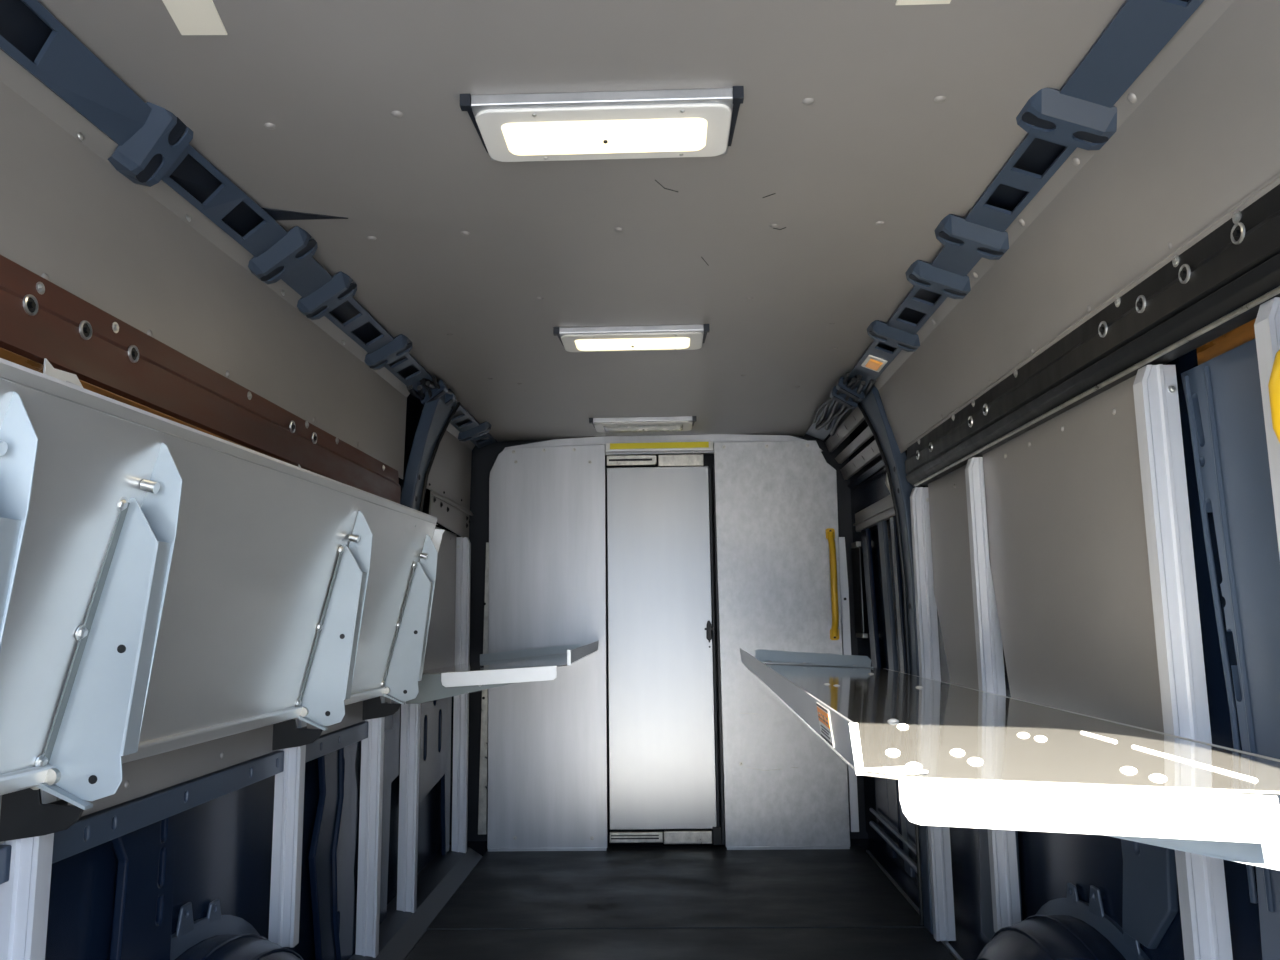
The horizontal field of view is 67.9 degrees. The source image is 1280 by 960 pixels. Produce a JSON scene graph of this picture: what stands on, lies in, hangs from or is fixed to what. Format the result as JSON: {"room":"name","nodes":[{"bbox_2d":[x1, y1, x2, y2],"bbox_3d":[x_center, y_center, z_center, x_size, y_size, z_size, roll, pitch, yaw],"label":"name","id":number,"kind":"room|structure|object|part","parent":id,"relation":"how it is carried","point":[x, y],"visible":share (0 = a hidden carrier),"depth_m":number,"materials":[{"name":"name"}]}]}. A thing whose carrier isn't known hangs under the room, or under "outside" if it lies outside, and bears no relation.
{"room":"vehicle interior","nodes":[
{"label":"vehicle interior","id":0,"kind":"room"},
{"bbox_2d":[45,394,460,959],"bbox_3d":[-0.975,0.466,2.488,0.020,2.080,4.900,-1,-8,2],"label":"wall","id":1,"kind":"structure","parent":0,"point":[223,844],"depth_m":2.23,"materials":[{"name":"metal"}]},
{"bbox_2d":[109,815,175,959],"bbox_3d":[-0.949,0.759,1.798,0.020,0.420,0.239,-1,-8,2],"label":"pillar","id":2,"kind":"structure","parent":1,"relation":"attached to","point":[142,914],"depth_m":1.80,"materials":[{"name":"metal"}]},
{"bbox_2d":[0,697,392,883],"bbox_3d":[-0.917,0.613,2.111,0.024,0.160,2.500,-1,-8,2],"label":"wall rail","id":3,"kind":"object","parent":1,"relation":"attached to","point":[155,788],"visible":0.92,"depth_m":1.91,"materials":[{"name":"grey metal"}]},
{"bbox_2d":[0,788,83,841],"bbox_3d":[-0.878,0.493,1.419,0.132,0.079,0.060,-1,-8,2],"label":"hinge plate","id":4,"kind":"object","parent":3,"relation":"attached to","point":[23,814],"visible":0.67,"depth_m":1.39,"materials":[{"name":"black metal"}]},
{"bbox_3d":[-0.876,0.495,1.421,0.004,0.028,0.055,-1,-8,2],"label":"plate","id":5,"kind":"part","parent":4,"relation":"part of","materials":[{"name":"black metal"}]},
{"bbox_2d":[272,719,322,749],"bbox_3d":[-0.850,0.633,2.378,0.132,0.079,0.060,-1,-8,2],"label":"hinge plate","id":6,"kind":"object","parent":3,"relation":"attached to","point":[286,734],"visible":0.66,"depth_m":2.35,"materials":[{"name":"black metal"}]},
{"bbox_2d":[362,696,400,719],"bbox_3d":[-0.829,0.734,3.071,0.132,0.079,0.060,-1,-8,2],"label":"hinge plate","id":7,"kind":"object","parent":3,"relation":"attached to","point":[373,708],"visible":0.71,"depth_m":3.04,"materials":[{"name":"black metal"}]},
{"bbox_2d":[0,255,400,503],"bbox_3d":[-0.929,-0.149,1.884,0.076,0.202,3.030,-1,-8,2],"label":"mounting rail","id":8,"kind":"object","parent":1,"relation":"attached to","point":[45,328],"visible":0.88,"depth_m":1.75,"materials":[{"name":"brown metal"}]},
{"bbox_2d":[23,294,38,315],"bbox_3d":[-0.910,-0.261,1.419,0.004,0.032,0.032,-1,-8,2],"label":"washer","id":9,"kind":"object","parent":8,"relation":"in","point":[30,301],"depth_m":1.42,"materials":[{"name":"silver metal"}]},
{"bbox_2d":[79,320,91,339],"bbox_3d":[-0.906,-0.245,1.553,0.004,0.032,0.032,-1,-8,2],"label":"washer","id":10,"kind":"object","parent":8,"relation":"in","point":[85,326],"depth_m":1.55,"materials":[{"name":"silver metal"}]},
{"bbox_2d":[128,345,138,362],"bbox_3d":[-0.902,-0.225,1.693,0.004,0.032,0.032,-1,-8,2],"label":"washer","id":11,"kind":"object","parent":8,"relation":"in","point":[133,350],"depth_m":1.69,"materials":[{"name":"silver metal"}]},
{"bbox_2d":[290,421,295,432],"bbox_3d":[-0.881,-0.135,2.410,0.004,0.032,0.032,-1,-8,2],"label":"washer","id":12,"kind":"object","parent":8,"relation":"in","point":[292,424],"depth_m":2.41,"materials":[{"name":"silver metal"}]},
{"bbox_2d":[312,432,316,443],"bbox_3d":[-0.876,-0.113,2.559,0.004,0.032,0.032,-1,-8,2],"label":"washer","id":13,"kind":"object","parent":8,"relation":"in","point":[314,436],"depth_m":2.56,"materials":[{"name":"silver metal"}]},
{"bbox_2d":[308,742,358,959],"bbox_3d":[-0.907,1.119,2.851,0.030,0.730,0.408,-1,-8,2],"label":"pillar","id":14,"kind":"structure","parent":1,"relation":"attached to","point":[331,857],"depth_m":2.80,"materials":[{"name":"metal"}]},
{"bbox_2d":[379,697,451,924],"bbox_3d":[-0.883,1.193,3.775,0.020,0.790,1.080,-1,-8,2],"label":"pillar","id":15,"kind":"structure","parent":1,"relation":"attached to","point":[435,715],"depth_m":3.89,"materials":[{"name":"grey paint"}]},
{"bbox_2d":[400,393,460,511],"bbox_3d":[-0.783,0.167,3.628,0.117,1.035,0.395,-4,-9,23],"label":"pillar","id":16,"kind":"structure","parent":1,"relation":"attached to","point":[435,418],"depth_m":3.58,"materials":[{"name":"blue paint"}]},
{"bbox_2d":[423,526,455,670],"bbox_3d":[-0.870,0.496,3.987,0.009,0.610,0.860,-1,-8,2],"label":"wall panel","id":17,"kind":"object","parent":1,"relation":"attached to","point":[440,647],"visible":0.48,"depth_m":4.18,"materials":[{"name":"grey plastic"}]},
{"bbox_2d":[422,410,474,509],"bbox_3d":[-0.839,-0.079,4.211,0.031,0.333,0.940,-1,-8,2],"label":"wall panel","id":18,"kind":"object","parent":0,"point":[449,476],"visible":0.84,"depth_m":4.28,"materials":[{"name":"black metal"}]},
{"bbox_2d":[37,0,1125,441],"bbox_3d":[0.026,-0.561,2.608,2.050,0.078,4.900,-1,-8,2],"label":"ceiling","id":19,"kind":"structure","parent":0,"point":[861,126],"depth_m":1.91,"materials":[{"name":"grey paint"}]},
{"bbox_2d":[162,0,226,34],"bbox_3d":[-0.658,-0.692,1.395,0.072,0.003,0.135,0,-8,-8],"label":"ceiling plate","id":20,"kind":"object","parent":19,"relation":"attached to","point":[191,17],"visible":1,"depth_m":1.41,"materials":[{"name":"beige plastic"}]},
{"bbox_2d":[0,0,495,447],"bbox_3d":[-0.835,-0.491,2.502,0.174,0.145,4.560,-1,-8,2],"label":"roof rail","id":21,"kind":"object","parent":19,"relation":"attached to","point":[149,140],"visible":0.88,"depth_m":1.84,"materials":[{"name":"blue paint"}]},
{"bbox_2d":[0,49,409,478],"bbox_3d":[-0.908,-0.410,1.850,0.031,0.338,3.350,-1,-8,2],"label":"wall panel","id":22,"kind":"object","parent":21,"relation":"attached to","point":[146,257],"visible":0.98,"depth_m":1.83,"materials":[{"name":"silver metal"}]},
{"bbox_2d":[407,376,455,408],"bbox_3d":[-0.786,-0.321,3.638,0.128,0.079,0.384,-1,-8,2],"label":"wiring loom","id":23,"kind":"object","parent":21,"relation":"attached to","point":[436,390],"visible":0.77,"depth_m":3.55,"materials":[{"name":"black plastic"}]},
{"bbox_2d":[460,86,743,161],"bbox_3d":[-0.063,-0.635,1.724,0.486,0.039,0.206,-1,-8,2],"label":"recessed light","id":24,"kind":"object","parent":19,"relation":"in","point":[675,123],"visible":1,"depth_m":1.68,"materials":[{"name":"metal"}]},
{"bbox_2d":[501,118,706,155],"bbox_3d":[-0.063,-0.622,1.732,0.368,0.009,0.114,-1,-8,2],"label":"diffuser","id":25,"kind":"object","parent":24,"relation":"attached to","point":[519,136],"depth_m":1.72,"materials":[{"name":"beige plastic"}]},
{"bbox_2d":[553,324,709,351],"bbox_3d":[-0.024,-0.449,3.055,0.486,0.039,0.206,-1,-8,2],"label":"recessed light","id":26,"kind":"object","parent":19,"relation":"in","point":[650,337],"visible":1,"depth_m":3.00,"materials":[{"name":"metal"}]},
{"bbox_2d":[575,337,689,350],"bbox_3d":[-0.024,-0.435,3.063,0.368,0.009,0.114,-1,-8,2],"label":"diffuser","id":27,"kind":"object","parent":26,"relation":"attached to","point":[597,343],"depth_m":3.03,"materials":[{"name":"beige plastic"}]},
{"bbox_2d":[589,416,696,432],"bbox_3d":[0.016,-0.252,4.410,0.486,0.039,0.226,-1,-8,2],"label":"recessed light","id":28,"kind":"object","parent":19,"relation":"in","point":[676,423],"visible":1,"depth_m":4.33,"materials":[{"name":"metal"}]},
{"bbox_2d":[603,424,682,431],"bbox_3d":[0.016,-0.238,4.418,0.368,0.009,0.134,-1,-8,2],"label":"diffuser","id":29,"kind":"object","parent":28,"relation":"attached to","point":[611,427],"depth_m":4.38,"materials":[{"name":"white plastic"}]},
{"bbox_2d":[504,434,821,455],"bbox_3d":[0.100,-0.175,4.748,1.610,0.092,0.030,-1,-8,2],"label":"trim","id":30,"kind":"structure","parent":19,"relation":"attached to","point":[712,437],"depth_m":4.74,"materials":[{"name":"metal"}]},
{"bbox_2d":[895,0,950,4],"bbox_3d":[0.416,-0.713,1.346,0.080,0.003,0.122,-1,-8,2],"label":"ceiling plate","id":31,"kind":"object","parent":19,"relation":"attached to","point":[898,2],"visible":1,"depth_m":1.40,"materials":[{"name":"beige plastic"}]},
{"bbox_2d":[805,0,1203,440],"bbox_3d":[0.794,-0.543,2.431,0.182,0.100,4.500,-1,-8,2],"label":"roof rail","id":32,"kind":"object","parent":19,"relation":"attached to","point":[1056,122],"visible":0.91,"depth_m":1.86,"materials":[{"name":"blue paint"}]},
{"bbox_2d":[813,373,875,435],"bbox_3d":[0.821,-0.302,3.922,0.131,0.077,0.882,-1,-8,2],"label":"wiring loom","id":33,"kind":"object","parent":32,"relation":"attached to","point":[847,393],"visible":1,"depth_m":3.75,"materials":[{"name":"black plastic"}]},
{"bbox_2d":[861,355,887,371],"bbox_3d":[0.817,-0.407,3.310,0.064,0.033,0.140,-1,-8,2],"label":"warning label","id":34,"kind":"object","parent":32,"relation":"attached to","point":[871,362],"visible":1,"depth_m":3.29,"materials":[{"name":"orange plastic"}]},
{"bbox_2d":[875,0,1279,452],"bbox_3d":[0.864,-0.478,1.838,0.088,0.284,3.410,-1,-8,2],"label":"wall panel","id":35,"kind":"object","parent":32,"relation":"attached to","point":[1197,133],"visible":0.98,"depth_m":1.70,"materials":[{"name":"grey plastic"}]},
{"bbox_2d":[349,839,976,959],"bbox_3d":[0.052,1.423,2.319,2.050,0.110,4.900,-1,-8,2],"label":"floor","id":36,"kind":"structure","parent":0,"point":[624,901],"depth_m":3.52,"materials":[{"name":"black rubber"}]},
{"bbox_2d":[0,381,79,959],"bbox_3d":[-0.914,0.550,1.410,0.064,1.422,0.035,-1,-8,2],"label":"support post","id":37,"kind":"object","parent":36,"relation":"on","point":[24,899],"visible":0.12,"depth_m":1.39,"materials":[{"name":"metal"}]},
{"bbox_2d":[170,899,302,959],"bbox_3d":[-0.818,1.135,1.972,0.300,0.484,1.012,-1,-8,2],"label":"wheel arch","id":38,"kind":"object","parent":36,"relation":"on","point":[216,936],"visible":0.78,"depth_m":2.06,"materials":[{"name":"blue paint"}]},
{"bbox_2d":[268,719,306,947],"bbox_3d":[-0.886,0.568,2.423,0.064,1.167,0.035,-1,-8,2],"label":"support post","id":39,"kind":"object","parent":38,"relation":"on","point":[284,914],"visible":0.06,"depth_m":2.36,"materials":[{"name":"metal"}]},
{"bbox_2d":[0,358,444,809],"bbox_3d":[-0.791,0.243,1.930,0.180,0.622,2.602,-1,-8,2],"label":"shelf","id":40,"kind":"object","parent":39,"relation":"attached to","point":[166,585],"visible":1,"depth_m":1.60,"materials":[{"name":"metal"}]},
{"bbox_2d":[355,696,384,957],"bbox_3d":[-0.865,0.792,3.077,0.064,1.422,0.035,-1,-8,2],"label":"support post","id":41,"kind":"object","parent":36,"relation":"on","point":[372,747],"visible":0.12,"depth_m":3.02,"materials":[{"name":"metal"}]},
{"bbox_2d":[397,701,420,912],"bbox_3d":[-0.852,0.857,3.527,0.064,1.422,0.035,-1,-8,2],"label":"support post","id":42,"kind":"object","parent":36,"relation":"on","point":[410,713],"visible":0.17,"depth_m":3.47,"materials":[{"name":"metal"}]},
{"bbox_3d":[-0.863,1.437,2.470,0.172,0.070,3.850,-1,-8,2],"label":"sill","id":43,"kind":"part","parent":36,"relation":"part of","materials":[{"name":"black paint"}]},
{"bbox_2d":[451,537,470,852],"bbox_3d":[-0.826,0.979,4.393,0.064,1.430,0.035,-1,-8,2],"label":"support post","id":44,"kind":"object","parent":36,"relation":"on","point":[463,545],"visible":0.91,"depth_m":4.37,"materials":[{"name":"metal"}]},
{"bbox_2d":[429,490,472,537],"bbox_3d":[-0.836,0.167,4.246,0.016,0.145,0.800,-1,-8,2],"label":"mounting rail","id":45,"kind":"object","parent":44,"relation":"attached to","point":[451,515],"visible":0.98,"depth_m":4.20,"materials":[{"name":"black metal"}]},
{"bbox_2d":[406,641,597,703],"bbox_3d":[-0.512,0.768,3.895,0.591,0.176,1.304,-1,-8,2],"label":"shelf","id":46,"kind":"object","parent":44,"relation":"attached to","point":[497,669],"visible":0.85,"depth_m":3.27,"materials":[{"name":"metal"}]},
{"bbox_3d":[-0.514,0.750,3.899,0.587,0.051,1.300,-1,-8,2],"label":"shelf","id":47,"kind":"part","parent":46,"relation":"part of","materials":[{"name":"grey metal"}]},
{"bbox_2d":[478,444,607,851],"bbox_3d":[-0.469,0.781,4.588,0.618,1.921,0.057,-1,-8,2],"label":"partition panel","id":48,"kind":"object","parent":36,"relation":"on","point":[547,740],"depth_m":4.57,"materials":[{"name":"metal"}]},
{"bbox_3d":[-0.754,0.991,4.588,0.041,1.380,0.012,-1,-8,2],"label":"edge strip","id":49,"kind":"part","parent":48,"relation":"part of","materials":[{"name":"grey metal"}]},
{"bbox_2d":[606,454,703,466],"bbox_3d":[0.075,-0.096,4.717,0.482,0.057,0.036,-1,-8,2],"label":"door track","id":50,"kind":"object","parent":48,"relation":"attached to","point":[674,460],"visible":1,"depth_m":4.71,"materials":[{"name":"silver metal"}]},
{"bbox_3d":[0.203,-0.097,4.717,0.226,0.057,0.028,-1,-8,2],"label":"plate","id":51,"kind":"part","parent":50,"relation":"part of","materials":[{"name":"silver metal"}]},
{"bbox_2d":[609,825,721,844],"bbox_3d":[0.120,1.669,4.460,0.527,0.080,0.050,-1,-8,2],"label":"door track","id":52,"kind":"object","parent":36,"relation":"on","point":[714,836],"visible":1,"depth_m":4.45,"materials":[{"name":"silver metal"}]},
{"bbox_2d":[607,466,716,829],"bbox_3d":[0.100,0.788,4.586,0.510,1.724,0.038,-1,-8,2],"label":"door","id":53,"kind":"structure","parent":52,"relation":"on","point":[662,766],"depth_m":4.58,"materials":[{"name":"metal"}]},
{"bbox_3d":[0.225,1.676,4.459,0.228,0.058,0.028,-1,-8,2],"label":"plate","id":54,"kind":"part","parent":52,"relation":"part of","materials":[{"name":"silver metal"}]},
{"bbox_2d":[714,441,858,849],"bbox_3d":[0.693,0.757,4.528,0.636,1.921,0.113,-1,-8,2],"label":"partition panel","id":55,"kind":"object","parent":36,"relation":"on","point":[785,788],"depth_m":4.55,"materials":[{"name":"metal"}]},
{"bbox_2d":[606,441,712,452],"bbox_3d":[0.096,-0.163,4.695,0.528,0.042,0.032,-1,-8,2],"label":"strip","id":56,"kind":"object","parent":55,"relation":"attached to","point":[657,446],"depth_m":4.68,"materials":[{"name":"yellow"}]},
{"bbox_2d":[709,464,724,844],"bbox_3d":[0.369,0.817,4.599,0.030,1.800,0.085,-1,-8,2],"label":"trim","id":57,"kind":"structure","parent":55,"relation":"attached to","point":[714,507],"depth_m":4.56,"materials":[{"name":"black paint"}]},
{"bbox_3d":[0.923,0.495,4.539,0.044,0.535,0.072,-1,-8,2],"label":"grab handle","id":58,"kind":"part","parent":55,"relation":"part of","materials":[{"name":"yellow plastic"}]},
{"bbox_3d":[0.996,0.962,4.541,0.038,1.380,0.012,-1,-8,2],"label":"edge strip","id":59,"kind":"part","parent":55,"relation":"part of","materials":[{"name":"grey metal"}]},
{"bbox_2d":[857,385,932,933],"bbox_3d":[0.914,0.594,3.517,0.118,1.955,0.395,2,-9,-20],"label":"pillar","id":60,"kind":"structure","parent":36,"relation":"on","point":[871,406],"depth_m":3.44,"materials":[{"name":"grey metal"}]},
{"bbox_2d":[910,487,955,940],"bbox_3d":[0.995,0.771,3.238,0.064,1.502,0.035,-1,-8,2],"label":"support post","id":61,"kind":"object","parent":36,"relation":"on","point":[926,607],"visible":0.77,"depth_m":3.25,"materials":[{"name":"metal"}]},
{"bbox_2d":[928,464,978,689],"bbox_3d":[1.000,0.310,3.019,0.009,0.690,0.480,-1,-8,2],"label":"wall panel","id":62,"kind":"object","parent":61,"relation":"attached to","point":[951,560],"visible":0.86,"depth_m":3.02,"materials":[{"name":"grey plastic"}]},
{"bbox_2d":[976,883,1149,959],"bbox_3d":[0.898,1.152,2.131,0.300,0.452,1.012,-1,-8,2],"label":"wheel arch","id":63,"kind":"object","parent":36,"relation":"on","point":[1068,928],"visible":0.92,"depth_m":2.15,"materials":[{"name":"blue paint"}]},
{"bbox_2d":[1133,364,1232,959],"bbox_3d":[0.948,0.537,1.625,0.064,1.502,0.035,-1,-8,2],"label":"support post","id":64,"kind":"object","parent":36,"relation":"on","point":[1205,925],"visible":0.88,"depth_m":1.66,"materials":[{"name":"metal"}]},
{"bbox_2d":[1254,297,1279,556],"bbox_3d":[0.937,0.484,1.264,0.064,1.502,0.035,-1,-8,2],"label":"support post","id":65,"kind":"object","parent":36,"relation":"on","point":[1267,322],"visible":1,"depth_m":1.35,"materials":[{"name":"metal"}]},
{"bbox_2d":[1268,350,1279,442],"bbox_3d":[0.873,-0.099,1.252,0.075,0.275,0.044,-1,-8,2],"label":"handle","id":66,"kind":"object","parent":65,"relation":"attached to","point":[1274,381],"visible":1,"depth_m":1.25,"materials":[{"name":"yellow plastic"}]},
{"bbox_2d":[467,434,867,840],"bbox_3d":[0.110,0.799,4.875,2.050,2.080,0.020,-1,-8,2],"label":"door frame","id":67,"kind":"structure","parent":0,"point":[484,458],"depth_m":4.91,"materials":[{"name":"black paint"}]},
{"bbox_2d":[850,349,1261,959],"bbox_3d":[1.054,0.432,2.434,0.020,2.080,4.900,-1,-8,2],"label":"wall","id":68,"kind":"structure","parent":0,"point":[1049,861],"depth_m":2.09,"materials":[{"name":"metal"}]},
{"bbox_2d":[825,406,922,886],"bbox_3d":[1.006,0.668,4.119,0.165,1.940,1.400,-1,-8,2],"label":"door","id":69,"kind":"structure","parent":68,"relation":"in","point":[876,568],"depth_m":4.22,"materials":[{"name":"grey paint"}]},
{"bbox_3d":[1.069,0.534,4.662,0.006,0.440,0.200,-1,-8,2],"label":"glass","id":70,"kind":"part","parent":69,"relation":"part of","materials":[{"name":"grey glass"}]},
{"bbox_3d":[1.070,1.401,4.092,0.020,0.320,0.440,-1,-8,2],"label":"pressed panel","id":71,"kind":"part","parent":69,"relation":"part of","materials":[{"name":"black paint"}]},
{"bbox_3d":[1.056,1.333,3.627,0.020,0.320,0.380,-1,-8,2],"label":"pressed panel","id":72,"kind":"part","parent":69,"relation":"part of","materials":[{"name":"black paint"}]},
{"bbox_2d":[965,457,1020,932],"bbox_3d":[0.975,0.574,2.630,0.064,1.287,0.035,-1,-8,2],"label":"support post","id":73,"kind":"object","parent":68,"relation":"attached to","point":[989,646],"visible":0.49,"depth_m":2.63,"materials":[{"name":"metal"}]},
{"bbox_2d":[740,648,1279,870],"bbox_3d":[0.609,0.571,2.414,0.644,0.204,2.752,-1,-8,2],"label":"shelf","id":74,"kind":"object","parent":73,"relation":"attached to","point":[958,756],"visible":1,"depth_m":1.22,"materials":[{"name":"metal"}]},
{"bbox_2d":[816,702,833,746],"bbox_3d":[0.267,0.353,1.376,0.006,0.050,0.130,-1,-8,3],"label":"warning label","id":75,"kind":"object","parent":74,"relation":"attached to","point":[823,713],"visible":1,"depth_m":1.36,"materials":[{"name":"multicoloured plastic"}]},
{"bbox_3d":[0.609,0.541,2.423,0.624,0.035,2.735,-1,-8,2],"label":"shelf","id":76,"kind":"part","parent":74,"relation":"part of","materials":[{"name":"grey metal"}]},
{"bbox_2d":[983,375,1163,732],"bbox_3d":[0.969,0.193,2.210,0.009,0.690,0.915,-1,-8,2],"label":"wall panel","id":77,"kind":"object","parent":73,"relation":"attached to","point":[1066,527],"visible":0.95,"depth_m":2.09,"materials":[{"name":"grey plastic"}]},
{"bbox_2d":[979,829,1022,939],"bbox_3d":[1.048,1.021,2.803,0.020,0.700,0.339,-1,-8,2],"label":"pillar","id":78,"kind":"structure","parent":68,"relation":"attached to","point":[987,926],"depth_m":2.86,"materials":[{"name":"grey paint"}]},
{"bbox_2d":[905,173,1279,485],"bbox_3d":[0.951,-0.261,1.860,0.117,0.168,3.060,-1,-8,2],"label":"mounting rail","id":79,"kind":"object","parent":68,"relation":"attached to","point":[1207,299],"visible":0.99,"depth_m":1.71,"materials":[{"name":"black metal"}]},
{"bbox_2d":[968,416,972,426],"bbox_3d":[0.919,-0.163,2.644,0.004,0.032,0.032,-1,-8,2],"label":"washer","id":80,"kind":"object","parent":79,"relation":"in","point":[970,420],"depth_m":2.64,"materials":[{"name":"silver metal"}]},
{"bbox_2d":[983,404,987,415],"bbox_3d":[0.915,-0.187,2.519,0.004,0.032,0.032,-1,-8,2],"label":"washer","id":81,"kind":"object","parent":79,"relation":"in","point":[985,407],"depth_m":2.52,"materials":[{"name":"silver metal"}]},
{"bbox_2d":[1098,321,1106,337],"bbox_3d":[0.895,-0.292,1.839,0.004,0.032,0.032,-1,-8,2],"label":"washer","id":82,"kind":"object","parent":79,"relation":"in","point":[1102,330],"depth_m":1.84,"materials":[{"name":"silver metal"}]},
{"bbox_2d":[1136,295,1145,312],"bbox_3d":[0.891,-0.313,1.691,0.004,0.032,0.032,-1,-8,2],"label":"washer","id":83,"kind":"object","parent":79,"relation":"in","point":[1140,299],"depth_m":1.69,"materials":[{"name":"silver metal"}]},
{"bbox_2d":[1178,264,1190,283],"bbox_3d":[0.887,-0.336,1.548,0.004,0.032,0.032,-1,-8,2],"label":"washer","id":84,"kind":"object","parent":79,"relation":"in","point":[1184,275],"depth_m":1.55,"materials":[{"name":"silver metal"}]},
{"bbox_2d":[1231,222,1244,243],"bbox_3d":[0.882,-0.364,1.403,0.004,0.032,0.032,-1,-8,2],"label":"washer","id":85,"kind":"object","parent":79,"relation":"in","point":[1237,228],"depth_m":1.40,"materials":[{"name":"silver metal"}]},
{"bbox_2d":[1121,839,1177,948],"bbox_3d":[1.025,0.742,1.924,0.020,0.400,0.238,-1,-8,2],"label":"bracket","id":86,"kind":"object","parent":68,"relation":"attached to","point":[1150,894],"depth_m":1.90,"materials":[{"name":"grey metal"}]},
{"bbox_2d":[1181,339,1279,959],"bbox_3d":[0.996,0.358,1.369,0.026,1.200,0.570,-1,-8,2],"label":"pillar","id":87,"kind":"structure","parent":68,"relation":"attached to","point":[1223,395],"depth_m":1.55,"materials":[{"name":"metal"}]}
]}

